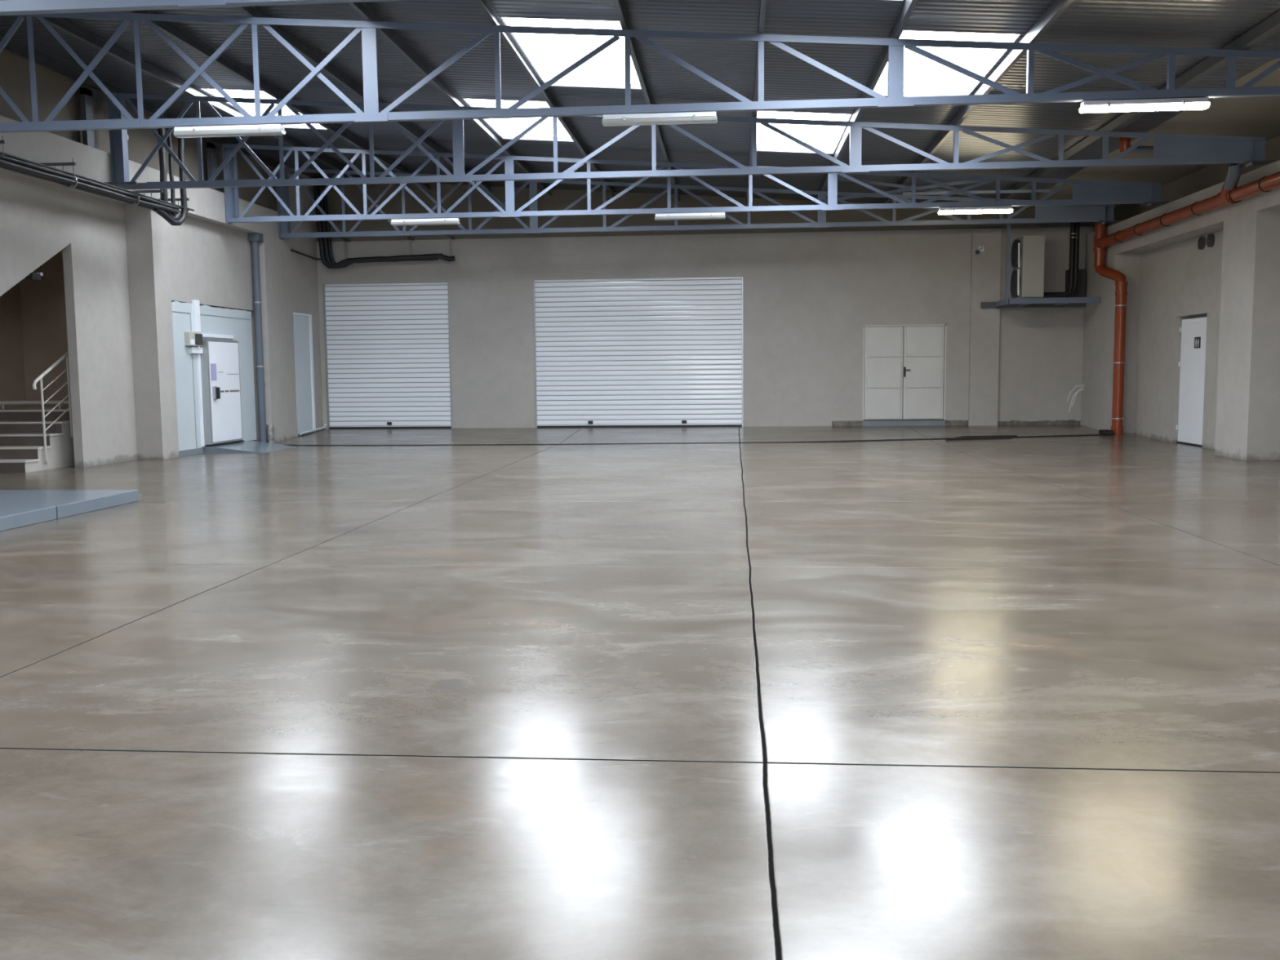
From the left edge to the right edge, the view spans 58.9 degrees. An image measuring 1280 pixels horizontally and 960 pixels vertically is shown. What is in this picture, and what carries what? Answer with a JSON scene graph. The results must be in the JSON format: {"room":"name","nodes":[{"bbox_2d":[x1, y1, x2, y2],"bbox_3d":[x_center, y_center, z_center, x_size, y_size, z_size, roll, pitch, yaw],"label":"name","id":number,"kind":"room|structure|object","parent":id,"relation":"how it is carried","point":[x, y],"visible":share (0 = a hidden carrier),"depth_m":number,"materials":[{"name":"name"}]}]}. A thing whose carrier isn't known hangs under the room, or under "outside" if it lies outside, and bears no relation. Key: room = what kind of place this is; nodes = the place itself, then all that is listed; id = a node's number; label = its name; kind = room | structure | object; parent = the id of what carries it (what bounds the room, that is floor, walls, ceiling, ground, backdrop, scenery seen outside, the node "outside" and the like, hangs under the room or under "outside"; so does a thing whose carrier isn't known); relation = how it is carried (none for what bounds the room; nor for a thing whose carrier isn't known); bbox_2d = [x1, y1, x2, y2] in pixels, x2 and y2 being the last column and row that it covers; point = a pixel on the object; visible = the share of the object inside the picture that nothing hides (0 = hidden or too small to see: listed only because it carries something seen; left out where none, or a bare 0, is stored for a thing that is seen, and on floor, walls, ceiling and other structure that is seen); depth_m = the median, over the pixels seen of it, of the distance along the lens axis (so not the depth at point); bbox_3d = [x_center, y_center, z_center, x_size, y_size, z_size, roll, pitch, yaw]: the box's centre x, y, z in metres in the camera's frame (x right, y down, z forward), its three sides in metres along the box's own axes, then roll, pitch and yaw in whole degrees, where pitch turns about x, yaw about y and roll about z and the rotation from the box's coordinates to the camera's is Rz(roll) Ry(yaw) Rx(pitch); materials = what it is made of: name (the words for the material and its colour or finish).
{"room":"empty warehouse","nodes":[
{"label":"empty warehouse","id":0,"kind":"room"},
{"bbox_2d":[0,249,71,408],"bbox_3d":[-10.307,-2.286,17.069,2.230,4.400,7.400,0,5,5],"label":"wall","id":1,"kind":"structure","parent":0,"point":[33,336],"depth_m":20.05,"materials":[{"name":"paint"}]},
{"bbox_2d":[0,48,277,211],"bbox_3d":[-9.723,-4.981,8.655,0.700,1.444,32.920,0,5,5],"label":"wall","id":2,"kind":"structure","parent":0,"point":[51,86],"depth_m":17.93,"materials":[{"name":"beige paint"}]},
{"bbox_2d":[0,115,323,467],"bbox_3d":[-9.487,-2.555,9.817,0.970,6.500,34.800,0,5,5],"label":"wall","id":3,"kind":"structure","parent":0,"point":[125,266],"depth_m":19.52,"materials":[{"name":"beige paint"}]},
{"bbox_2d":[0,135,6,159],"bbox_3d":[-8.367,-4.254,14.500,0.530,0.290,0.040,0,5,5],"label":"hanger","id":4,"kind":"object","parent":3,"relation":"attached to","point":[2,141],"visible":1,"depth_m":14.47,"materials":[{"name":"metal"}]},
{"bbox_2d":[25,272,43,280],"bbox_3d":[-9.063,-3.051,16.952,0.130,0.120,0.240,0,5,5],"label":"lamp","id":5,"kind":"object","parent":3,"relation":"attached to","point":[33,277],"visible":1,"depth_m":16.89,"materials":[{"name":"black plastic"}]},
{"bbox_2d":[40,158,76,178],"bbox_3d":[-8.239,-4.403,16.037,0.530,0.290,0.040,0,5,5],"label":"hanger","id":6,"kind":"object","parent":3,"relation":"attached to","point":[50,164],"visible":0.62,"depth_m":16.01,"materials":[{"name":"metal"}]},
{"bbox_2d":[79,87,102,147],"bbox_3d":[-8.480,-5.566,17.558,0.080,0.888,0.500,0,5,5],"label":"frame","id":7,"kind":"object","parent":3,"relation":"attached to","point":[86,95],"visible":0.89,"depth_m":17.37,"materials":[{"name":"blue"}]},
{"bbox_2d":[103,177,137,194],"bbox_3d":[-8.103,-4.561,17.674,0.530,0.290,0.040,0,5,5],"label":"hanger","id":8,"kind":"object","parent":3,"relation":"attached to","point":[134,182],"visible":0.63,"depth_m":17.65,"materials":[{"name":"metal"}]},
{"bbox_2d":[130,189,163,202],"bbox_3d":[-8.037,-4.637,18.468,0.530,0.290,0.040,0,5,5],"label":"hanger","id":9,"kind":"object","parent":3,"relation":"attached to","point":[160,191],"visible":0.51,"depth_m":18.44,"materials":[{"name":"metal"}]},
{"bbox_2d":[158,198,189,210],"bbox_3d":[-7.962,-4.723,19.360,0.530,0.290,0.040,0,5,5],"label":"hanger","id":10,"kind":"object","parent":3,"relation":"attached to","point":[169,199],"visible":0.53,"depth_m":19.33,"materials":[{"name":"metal"}]},
{"bbox_2d":[0,114,194,226],"bbox_3d":[-8.368,-4.585,13.006,0.243,1.790,13.301,0,5,5],"label":"bundle","id":11,"kind":"object","parent":10,"relation":"hanging from","point":[11,162],"visible":0.89,"depth_m":17.57,"materials":[{"name":"black"}]},
{"bbox_2d":[0,0,404,15],"bbox_3d":[-0.276,-4.529,8.760,17.590,1.539,0.320,0,5,5],"label":"roof truss","id":12,"kind":"object","parent":3,"relation":"attached to","point":[7,7],"visible":1,"depth_m":9.12,"materials":[{"name":"grey metal"}]},
{"bbox_2d":[206,142,219,190],"bbox_3d":[-8.141,-5.960,21.635,0.080,0.888,0.360,0,5,5],"label":"frame","id":13,"kind":"object","parent":3,"relation":"attached to","point":[211,148],"visible":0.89,"depth_m":21.47,"materials":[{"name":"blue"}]},
{"bbox_2d":[247,232,266,442],"bbox_3d":[-7.966,-2.938,23.732,0.230,4.383,0.250,0,5,5],"label":"downpipe","id":14,"kind":"object","parent":3,"relation":"attached to","point":[255,237],"visible":0.94,"depth_m":23.66,"materials":[{"name":"grey plastic"}]},
{"bbox_2d":[256,381,265,386],"bbox_3d":[-7.973,-2.010,23.817,0.164,0.120,0.168,0,5,5],"label":"socket","id":15,"kind":"object","parent":14,"relation":"attached to","point":[259,384],"depth_m":23.75,"materials":[{"name":"grey plastic"}]},
{"bbox_2d":[290,248,321,260],"bbox_3d":[-7.683,-5.167,26.019,0.214,0.100,1.538,1,6,14],"label":"cable","id":16,"kind":"object","parent":3,"relation":"attached to","point":[293,251],"visible":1,"depth_m":26.00,"materials":[{"name":"black rubber"}]},
{"bbox_2d":[293,312,326,435],"bbox_3d":[-7.687,-2.442,26.172,0.240,2.753,1.643,0,5,5],"label":"door","id":17,"kind":"structure","parent":3,"relation":"in","point":[303,332],"depth_m":25.94,"materials":[{"name":"metal"}]},
{"bbox_2d":[0,12,1279,133],"bbox_3d":[0.074,-4.935,12.966,17.590,1.539,0.320,0,5,5],"label":"roof truss","id":18,"kind":"object","parent":3,"relation":"attached to","point":[896,46],"visible":0.98,"depth_m":13.04,"materials":[{"name":"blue metal"}]},
{"bbox_2d":[173,124,285,137],"bbox_3d":[-4.877,-4.149,13.448,1.324,0.126,0.160,0,5,5],"label":"lamp","id":19,"kind":"object","parent":18,"relation":"attached to","point":[191,131],"visible":1,"depth_m":13.40,"materials":[{"name":"white plastic"}]},
{"bbox_2d":[601,111,717,126],"bbox_3d":[0.225,-4.158,13.023,1.324,0.126,0.160,0,5,5],"label":"lamp","id":20,"kind":"object","parent":18,"relation":"attached to","point":[691,117],"visible":1,"depth_m":12.97,"materials":[{"name":"white plastic"}]},
{"bbox_2d":[601,115,717,126],"bbox_3d":[0.226,-4.124,13.031,1.324,0.056,0.149,0,5,5],"label":"diffuser","id":21,"kind":"object","parent":20,"relation":"attached to","point":[607,121],"depth_m":12.98,"materials":[{"name":"grey plastic"}]},
{"bbox_2d":[1079,97,1209,113],"bbox_3d":[5.597,-4.167,12.575,1.364,0.126,0.160,0,5,5],"label":"lamp","id":22,"kind":"object","parent":18,"relation":"attached to","point":[1187,103],"visible":1,"depth_m":12.53,"materials":[{"name":"white plastic"}]},
{"bbox_2d":[107,93,1275,190],"bbox_3d":[0.425,-5.343,17.192,17.590,1.539,0.320,0,5,5],"label":"roof truss","id":23,"kind":"object","parent":3,"relation":"attached to","point":[1168,148],"visible":0.87,"depth_m":17.18,"materials":[{"name":"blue metal"}]},
{"bbox_2d":[222,143,1168,224],"bbox_3d":[0.758,-5.728,21.189,17.590,1.539,0.320,0,5,5],"label":"roof truss","id":24,"kind":"object","parent":3,"relation":"attached to","point":[1085,192],"visible":0.88,"depth_m":21.23,"materials":[{"name":"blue metal"}]},
{"bbox_2d":[391,217,460,226],"bbox_3d":[-4.103,-4.943,21.664,1.324,0.126,0.160,0,5,5],"label":"lamp","id":25,"kind":"object","parent":24,"relation":"attached to","point":[439,221],"visible":1,"depth_m":21.61,"materials":[{"name":"white"}]},
{"bbox_2d":[391,221,460,226],"bbox_3d":[-4.102,-4.908,21.673,1.324,0.056,0.149,0,5,5],"label":"diffuser","id":26,"kind":"object","parent":25,"relation":"attached to","point":[393,223],"depth_m":21.62,"materials":[{"name":"grey plastic"}]},
{"bbox_2d":[654,212,725,220],"bbox_3d":[0.939,-4.951,21.244,1.324,0.126,0.160,0,5,5],"label":"lamp","id":27,"kind":"object","parent":24,"relation":"attached to","point":[708,215],"visible":1,"depth_m":21.19,"materials":[{"name":"white"}]},
{"bbox_2d":[654,215,725,220],"bbox_3d":[0.940,-4.917,21.252,1.324,0.056,0.149,0,5,5],"label":"diffuser","id":28,"kind":"object","parent":27,"relation":"attached to","point":[657,217],"depth_m":21.20,"materials":[{"name":"grey plastic"}]},
{"bbox_2d":[937,205,1013,214],"bbox_3d":[6.161,-4.960,20.809,1.324,0.126,0.160,0,5,5],"label":"lamp","id":29,"kind":"object","parent":24,"relation":"attached to","point":[977,210],"visible":1,"depth_m":20.75,"materials":[{"name":"white plastic"}]},
{"bbox_2d":[937,208,1013,214],"bbox_3d":[6.162,-4.926,20.817,1.324,0.056,0.149,0,5,5],"label":"diffuser","id":30,"kind":"object","parent":29,"relation":"attached to","point":[941,211],"depth_m":20.76,"materials":[{"name":"white plastic"}]},
{"bbox_2d":[275,167,1120,239],"bbox_3d":[0.970,-5.974,23.739,17.590,1.539,0.320,0,5,5],"label":"roof truss","id":31,"kind":"object","parent":3,"relation":"attached to","point":[1098,213],"visible":0.77,"depth_m":23.78,"materials":[{"name":"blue metal"}]},
{"bbox_2d":[821,179,987,202],"bbox_3d":[5.157,-5.663,22.135,3.858,0.050,0.050,5,8,44],"label":"brace","id":32,"kind":"object","parent":31,"relation":"attached to","point":[968,180],"visible":0.86,"depth_m":22.08,"materials":[{"name":"blue paint"}]},
{"bbox_2d":[171,301,256,456],"bbox_3d":[-8.304,-1.977,22.012,0.180,2.804,3.520,0,5,5],"label":"wall","id":33,"kind":"structure","parent":0,"point":[237,323],"depth_m":21.27,"materials":[{"name":"silver metal"}]},
{"bbox_2d":[184,331,203,346],"bbox_3d":[-8.260,-2.610,20.980,0.130,0.260,0.480,0,5,5],"label":"control box","id":34,"kind":"object","parent":33,"relation":"attached to","point":[191,339],"visible":1,"depth_m":20.86,"materials":[{"name":"grey plastic"}]},
{"bbox_2d":[188,299,233,446],"bbox_3d":[-8.219,-2.051,21.857,0.065,2.740,1.800,0,5,5],"label":"cable trunking","id":35,"kind":"object","parent":33,"relation":"attached to","point":[195,304],"visible":0.89,"depth_m":21.28,"materials":[{"name":"white plastic"}]},
{"bbox_2d":[200,338,244,446],"bbox_3d":[-8.099,-1.721,22.141,0.254,2.034,1.520,0,5,5],"label":"door","id":36,"kind":"structure","parent":33,"relation":"in","point":[220,358],"depth_m":21.90,"materials":[{"name":"silver metal"}]},
{"bbox_2d":[0,424,1279,959],"bbox_3d":[-1.173,0.763,7.580,22.000,0.361,38.700,0,5,5],"label":"floor","id":37,"kind":"structure","parent":0,"point":[1014,698],"depth_m":5.04,"materials":[{"name":"concrete"}]},
{"bbox_2d":[0,407,75,472],"bbox_3d":[-10.161,-0.704,18.782,1.750,0.920,2.840,0,5,5],"label":"staircase","id":38,"kind":"structure","parent":37,"relation":"on","point":[21,429],"depth_m":18.23,"materials":[{"name":"grey concrete"}]},
{"bbox_2d":[0,400,68,409],"bbox_3d":[-10.153,-1.264,19.070,1.700,0.141,0.064,0,5,5],"label":"rail","id":39,"kind":"object","parent":38,"relation":"on","point":[2,403],"visible":0.75,"depth_m":19.05,"materials":[{"name":"grey metal"}]},
{"bbox_2d":[31,351,72,464],"bbox_3d":[-9.335,-1.204,18.111,0.076,1.860,1.162,0,5,5],"label":"stair railing","id":40,"kind":"object","parent":38,"relation":"attached to","point":[66,354],"visible":0.8,"depth_m":17.98,"materials":[{"name":"grey metal"}]},
{"bbox_2d":[0,489,138,531],"bbox_3d":[-7.770,0.405,11.079,3.472,0.135,4.620,0,5,5],"label":"platform","id":41,"kind":"object","parent":37,"relation":"on","point":[18,508],"visible":1,"depth_m":12.18,"materials":[{"name":"grey paint"}]},
{"bbox_2d":[203,440,297,453],"bbox_3d":[-7.545,-0.667,22.363,1.310,0.115,2.250,0,5,5],"label":"ramp","id":42,"kind":"object","parent":37,"relation":"on","point":[247,446],"visible":1,"depth_m":21.82,"materials":[{"name":"grey paint"}]},
{"bbox_2d":[266,425,275,443],"bbox_3d":[-7.836,-0.963,24.017,0.174,0.415,0.169,0,5,5],"label":"pipe stub","id":43,"kind":"object","parent":37,"relation":"on","point":[270,428],"visible":0.81,"depth_m":23.95,"materials":[{"name":"metal"}]},
{"bbox_2d":[286,434,1103,445],"bbox_3d":[1.004,-0.800,23.170,17.382,0.065,0.974,-1,5,0],"label":"floor drain","id":44,"kind":"object","parent":37,"relation":"on","point":[1080,434],"depth_m":22.98,"materials":[{"name":"black metal"}]},
{"bbox_2d":[1098,429,1113,435],"bbox_3d":[9.687,-0.991,23.535,0.200,0.100,0.320,0,5,5],"label":"box","id":45,"kind":"object","parent":37,"relation":"on","point":[1105,432],"visible":0.99,"depth_m":23.38,"materials":[{"name":"black plastic"}]},
{"bbox_2d":[0,0,1279,209],"bbox_3d":[-0.248,-4.985,8.865,19.450,1.172,34.900,0,5,5],"label":"ceiling","id":46,"kind":"structure","parent":0,"point":[1177,24],"depth_m":15.63,"materials":[{"name":"grey metal"}]},
{"bbox_2d":[0,34,312,178],"bbox_3d":[-9.108,-5.370,9.539,0.060,0.144,34.450,0,5,5],"label":"purlin","id":47,"kind":"object","parent":46,"relation":"attached to","point":[13,46],"visible":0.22,"depth_m":17.36,"materials":[{"name":"metal"}]},
{"bbox_2d":[36,17,373,186],"bbox_3d":[-7.672,-5.279,9.429,0.060,0.144,34.450,0,5,5],"label":"purlin","id":48,"kind":"object","parent":46,"relation":"attached to","point":[64,24],"visible":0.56,"depth_m":16.57,"materials":[{"name":"metal"}]},
{"bbox_2d":[200,88,327,129],"bbox_3d":[-6.172,-6.295,19.201,1.270,0.153,2.920,0,5,5],"label":"window","id":49,"kind":"structure","parent":46,"relation":"attached to","point":[292,126],"depth_m":20.62,"materials":[{"name":"glass"}]},
{"bbox_2d":[128,9,431,190],"bbox_3d":[-6.306,-5.192,9.323,0.060,0.144,34.450,0,5,5],"label":"purlin","id":50,"kind":"object","parent":46,"relation":"attached to","point":[168,28],"visible":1,"depth_m":16.45,"materials":[{"name":"metal"}]},
{"bbox_2d":[235,5,492,192],"bbox_3d":[-4.880,-5.101,9.213,0.060,0.144,34.450,0,5,5],"label":"purlin","id":51,"kind":"object","parent":46,"relation":"attached to","point":[300,46],"visible":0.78,"depth_m":15.89,"materials":[{"name":"metal"}]},
{"bbox_2d":[312,177,455,268],"bbox_3d":[-5.964,-5.993,26.357,3.315,2.082,0.136,0,5,4],"label":"bundle","id":52,"kind":"object","parent":46,"relation":"hanging from","point":[325,243],"visible":0.86,"depth_m":26.40,"materials":[{"name":"black plastic"}]},
{"bbox_2d":[346,1,551,195],"bbox_3d":[-3.484,-5.012,9.106,0.060,0.144,34.450,0,5,5],"label":"purlin","id":53,"kind":"object","parent":46,"relation":"attached to","point":[362,8],"visible":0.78,"depth_m":15.63,"materials":[{"name":"metal"}]},
{"bbox_2d":[462,97,573,142],"bbox_3d":[-1.921,-6.034,18.973,1.380,0.160,3.120,0,5,5],"label":"window","id":54,"kind":"structure","parent":46,"relation":"attached to","point":[504,136],"depth_m":20.49,"materials":[{"name":"glass"}]},
{"bbox_2d":[475,0,615,197],"bbox_3d":[-2.008,-4.918,8.992,0.060,0.144,34.450,0,5,5],"label":"purlin","id":55,"kind":"object","parent":46,"relation":"attached to","point":[486,6],"visible":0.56,"depth_m":15.38,"materials":[{"name":"metal"}]},
{"bbox_2d":[501,16,641,89],"bbox_3d":[-0.787,-5.543,14.748,1.400,0.162,3.250,0,5,5],"label":"window","id":56,"kind":"structure","parent":46,"relation":"attached to","point":[559,83],"depth_m":16.32,"materials":[{"name":"glass"}]},
{"bbox_2d":[612,0,680,200],"bbox_3d":[-0.513,-4.823,8.877,0.060,0.144,34.450,0,5,5],"label":"purlin","id":57,"kind":"object","parent":46,"relation":"attached to","point":[618,4],"visible":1,"depth_m":15.02,"materials":[{"name":"metal"}]},
{"bbox_2d":[746,0,766,204],"bbox_3d":[1.033,-4.725,8.758,0.060,0.144,34.450,0,5,5],"label":"purlin","id":58,"kind":"object","parent":46,"relation":"attached to","point":[762,6],"visible":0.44,"depth_m":14.60,"materials":[{"name":"metal"}]},
{"bbox_2d":[756,111,851,154],"bbox_3d":[2.620,-5.755,18.728,1.410,0.162,3.210,0,5,5],"label":"window","id":59,"kind":"structure","parent":46,"relation":"attached to","point":[758,148],"depth_m":20.29,"materials":[{"name":"glass"}]},
{"bbox_2d":[813,0,918,204],"bbox_3d":[2.539,-4.629,8.642,0.060,0.144,34.450,0,5,5],"label":"purlin","id":60,"kind":"object","parent":46,"relation":"attached to","point":[908,6],"visible":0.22,"depth_m":14.27,"materials":[{"name":"metal"}]},
{"bbox_2d":[865,0,903,1],"bbox_3d":[1.923,-4.947,10.351,1.410,0.162,3.200,0,5,5],"label":"window","id":61,"kind":"structure","parent":46,"relation":"attached to","point":[865,0],"depth_m":11.88,"materials":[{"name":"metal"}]},
{"bbox_2d":[874,29,1020,97],"bbox_3d":[3.740,-5.249,14.339,1.350,0.158,3.130,0,5,5],"label":"window","id":62,"kind":"structure","parent":46,"relation":"attached to","point":[906,94],"depth_m":15.84,"materials":[{"name":"glass"}]},
{"bbox_2d":[879,0,1073,209],"bbox_3d":[4.015,-4.535,8.528,0.060,0.144,34.450,0,5,5],"label":"purlin","id":63,"kind":"object","parent":46,"relation":"attached to","point":[1057,7],"visible":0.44,"depth_m":13.89,"materials":[{"name":"metal"}]},
{"bbox_2d":[837,177,966,195],"bbox_3d":[5.156,-5.733,22.128,3.858,0.050,0.050,-4,7,-34],"label":"brace","id":64,"kind":"object","parent":63,"relation":"attached to","point":[843,179],"visible":0.64,"depth_m":21.88,"materials":[{"name":"blue paint"}]},
{"bbox_2d":[1043,222,1079,297],"bbox_3d":[9.229,-5.025,24.958,0.865,2.025,0.200,0,5,5],"label":"pipes","id":65,"kind":"object","parent":46,"relation":"hanging from","point":[1074,226],"visible":0.74,"depth_m":24.92,"materials":[{"name":"black"}]},
{"bbox_2d":[979,9,1279,214],"bbox_3d":[6.268,-4.386,8.355,0.120,0.130,34.450,0,5,5],"label":"purlin","id":66,"kind":"object","parent":46,"relation":"attached to","point":[1269,26],"visible":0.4,"depth_m":13.79,"materials":[{"name":"metal"}]},
{"bbox_2d":[902,189,1049,195],"bbox_3d":[6.549,-5.613,22.100,2.800,0.050,0.050,0,5,5],"label":"brace","id":67,"kind":"object","parent":66,"relation":"attached to","point":[1021,190],"visible":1,"depth_m":22.06,"materials":[{"name":"blue paint"}]},
{"bbox_2d":[1119,137,1153,153],"bbox_3d":[7.843,-5.167,17.429,0.958,0.284,0.154,-1,5,-6],"label":"pipe","id":68,"kind":"object","parent":46,"relation":"attached to","point":[1125,142],"visible":0.48,"depth_m":17.36,"materials":[{"name":"orange plastic"}]},
{"bbox_2d":[1119,137,1130,151],"bbox_3d":[7.445,-5.168,17.384,0.158,0.265,0.158,0,5,5],"label":"outlet","id":69,"kind":"object","parent":68,"relation":"attached to","point":[1125,142],"depth_m":17.33,"materials":[{"name":"orange plastic"}]},
{"bbox_2d":[316,141,1107,428],"bbox_3d":[0.384,-4.334,26.365,22.000,6.700,0.400,0,5,5],"label":"wall","id":70,"kind":"structure","parent":0,"point":[809,298],"depth_m":26.05,"materials":[{"name":"beige paint"}]},
{"bbox_2d":[340,236,350,257],"bbox_3d":[-6.883,-5.413,26.487,0.050,0.465,0.550,0,5,5],"label":"hanger","id":71,"kind":"object","parent":70,"relation":"attached to","point":[341,237],"visible":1,"depth_m":26.43,"materials":[{"name":"grey metal"}]},
{"bbox_2d":[323,282,452,428],"bbox_3d":[-5.997,-2.925,27.011,3.050,3.583,0.120,0,5,5],"label":"door","id":72,"kind":"structure","parent":70,"relation":"in","point":[388,346],"depth_m":26.99,"materials":[{"name":"white metal"}]},
{"bbox_2d":[405,235,414,254],"bbox_3d":[-5.338,-5.415,26.359,0.050,0.465,0.550,0,5,5],"label":"hanger","id":73,"kind":"object","parent":70,"relation":"attached to","point":[409,237],"visible":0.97,"depth_m":26.27,"materials":[{"name":"grey metal"}]},
{"bbox_2d":[446,235,454,256],"bbox_3d":[-4.391,-5.417,26.280,0.050,0.465,0.550,0,5,5],"label":"hanger","id":74,"kind":"object","parent":70,"relation":"attached to","point":[447,236],"visible":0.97,"depth_m":26.21,"materials":[{"name":"grey metal"}]},
{"bbox_2d":[533,276,743,427],"bbox_3d":[-0.043,-2.946,26.514,4.900,3.603,0.120,0,5,5],"label":"door","id":75,"kind":"structure","parent":70,"relation":"in","point":[660,352],"depth_m":26.49,"materials":[{"name":"white metal"}]},
{"bbox_2d":[862,420,945,426],"bbox_3d":[6.069,-1.303,26.073,1.870,0.128,0.040,0,5,5],"label":"door sill","id":76,"kind":"structure","parent":70,"relation":"attached to","point":[873,423],"depth_m":26.05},
{"bbox_2d":[862,324,946,421],"bbox_3d":[6.061,-2.454,25.995,1.870,2.200,0.176,0,5,5],"label":"door","id":77,"kind":"structure","parent":70,"relation":"in","point":[904,366],"depth_m":25.98,"materials":[{"name":"light grey painted steel"},{"name":"black plastic"}]},
{"bbox_2d":[831,419,1080,426],"bbox_3d":[7.226,-1.311,25.986,5.590,0.118,0.022,0,5,5],"label":"baseboard","id":78,"kind":"structure","parent":70,"relation":"attached to","point":[1069,421],"depth_m":25.88,"materials":[{"name":"concrete"}]},
{"bbox_2d":[974,246,984,254],"bbox_3d":[7.547,-5.128,25.306,0.184,0.214,0.474,2,6,28],"label":"security camera","id":79,"kind":"object","parent":70,"relation":"attached to","point":[980,249],"visible":1,"depth_m":25.33,"materials":[{"name":"white plastic"}]},
{"bbox_2d":[980,213,1101,308],"bbox_3d":[8.784,-4.858,24.855,2.295,2.069,1.090,0,5,5],"label":"platform","id":80,"kind":"object","parent":70,"relation":"attached to","point":[1063,301],"visible":0.94,"depth_m":24.45,"materials":[{"name":"grey metal"}]},
{"bbox_2d":[1010,235,1044,297],"bbox_3d":[8.490,-4.643,24.915,0.562,1.365,0.880,0,5,5],"label":"air conditioner","id":81,"kind":"object","parent":80,"relation":"on","point":[1028,251],"visible":0.97,"depth_m":24.50,"materials":[{"name":"grey metal"}]},
{"bbox_2d":[1065,269,1085,297],"bbox_3d":[9.730,-4.385,25.326,0.360,0.620,0.290,0,5,5],"label":"box","id":82,"kind":"object","parent":70,"relation":"attached to","point":[1080,291],"visible":0.57,"depth_m":25.19,"materials":[{"name":"grey"}]},
{"bbox_2d":[315,182,1111,241],"bbox_3d":[1.425,-6.554,25.953,18.250,1.820,0.019,0,5,5],"label":"roof truss","id":83,"kind":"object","parent":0,"point":[560,199],"depth_m":26.19,"materials":[{"name":"metal"}]},
{"bbox_2d":[1080,160,1279,460],"bbox_3d":[9.024,-1.591,8.370,0.900,4.500,34.800,0,5,5],"label":"wall","id":84,"kind":"structure","parent":0,"point":[1235,282],"depth_m":20.14,"materials":[{"name":"beige paint"}]},
{"bbox_2d":[1066,385,1084,412],"bbox_3d":[9.792,-1.829,25.456,0.412,0.608,0.047,-1,6,-10],"label":"loose wires","id":85,"kind":"object","parent":84,"relation":"attached to","point":[1077,391],"visible":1,"depth_m":25.44,"materials":[{"name":"white plastic"}]},
{"bbox_2d":[1093,163,1279,435],"bbox_3d":[8.974,-2.659,15.692,0.580,4.928,17.123,0,5,6],"label":"drain pipe","id":86,"kind":"object","parent":84,"relation":"attached to","point":[1230,194],"visible":0.94,"depth_m":22.66,"materials":[{"name":"plastic"}]},
{"bbox_2d":[1093,234,1106,252],"bbox_3d":[9.711,-4.993,23.913,0.246,0.340,0.246,0,5,5],"label":"socket","id":87,"kind":"object","parent":86,"relation":"attached to","point":[1096,248],"depth_m":23.83,"materials":[{"name":"orange plastic"}]},
{"bbox_2d":[1111,426,1123,435],"bbox_3d":[9.919,-1.028,23.552,0.238,0.168,0.238,0,5,5],"label":"socket","id":88,"kind":"object","parent":86,"relation":"attached to","point":[1117,430],"depth_m":23.45,"materials":[{"name":"orange plastic"}]},
{"bbox_2d":[1115,291,1127,294],"bbox_3d":[9.892,-3.834,23.284,0.242,0.050,0.242,0,5,5],"label":"socket","id":89,"kind":"object","parent":86,"relation":"attached to","point":[1117,292],"depth_m":23.18,"materials":[{"name":"orange plastic"}]},
{"bbox_2d":[1115,281,1128,284],"bbox_3d":[9.890,-4.034,23.265,0.242,0.050,0.242,0,5,5],"label":"socket","id":90,"kind":"object","parent":86,"relation":"attached to","point":[1117,282],"depth_m":23.17,"materials":[{"name":"orange plastic"}]},
{"bbox_2d":[1227,163,1243,167],"bbox_3d":[8.911,-4.731,16.948,0.207,0.080,0.210,0,5,5],"label":"socket","id":91,"kind":"object","parent":86,"relation":"attached to","point":[1229,165],"depth_m":16.88,"materials":[{"name":"black"}]},
{"bbox_2d":[1176,316,1206,446],"bbox_3d":[10.220,-1.808,20.861,0.129,2.330,1.360,0,5,5],"label":"door","id":92,"kind":"structure","parent":84,"relation":"in","point":[1193,331],"depth_m":20.91,"materials":[{"name":"white metal"}]},
{"bbox_2d":[1197,236,1205,249],"bbox_3d":[10.029,-4.232,20.230,0.062,0.230,0.230,0,5,5],"label":"air vent","id":93,"kind":"object","parent":84,"relation":"in","point":[1202,240],"visible":1,"depth_m":20.18,"materials":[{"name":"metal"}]},
{"bbox_2d":[1206,234,1214,247],"bbox_3d":[9.997,-4.196,19.853,0.062,0.230,0.230,0,5,5],"label":"air vent","id":94,"kind":"object","parent":84,"relation":"in","point":[1211,237],"visible":1,"depth_m":19.80,"materials":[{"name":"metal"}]},
{"bbox_2d":[1111,135,1279,224],"bbox_3d":[9.267,-4.299,8.028,0.350,0.949,34.680,0,5,5],"label":"wall","id":95,"kind":"structure","parent":0,"point":[1211,175],"depth_m":20.76,"materials":[{"name":"beige paint"}]},
{"bbox_2d":[1190,314,1207,318],"bbox_3d":[10.414,-1.843,20.841,0.100,2.400,1.380,0,5,5],"label":"wall","id":96,"kind":"structure","parent":0,"point":[1205,315],"depth_m":21.04,"materials":[{"name":"beige paint"}]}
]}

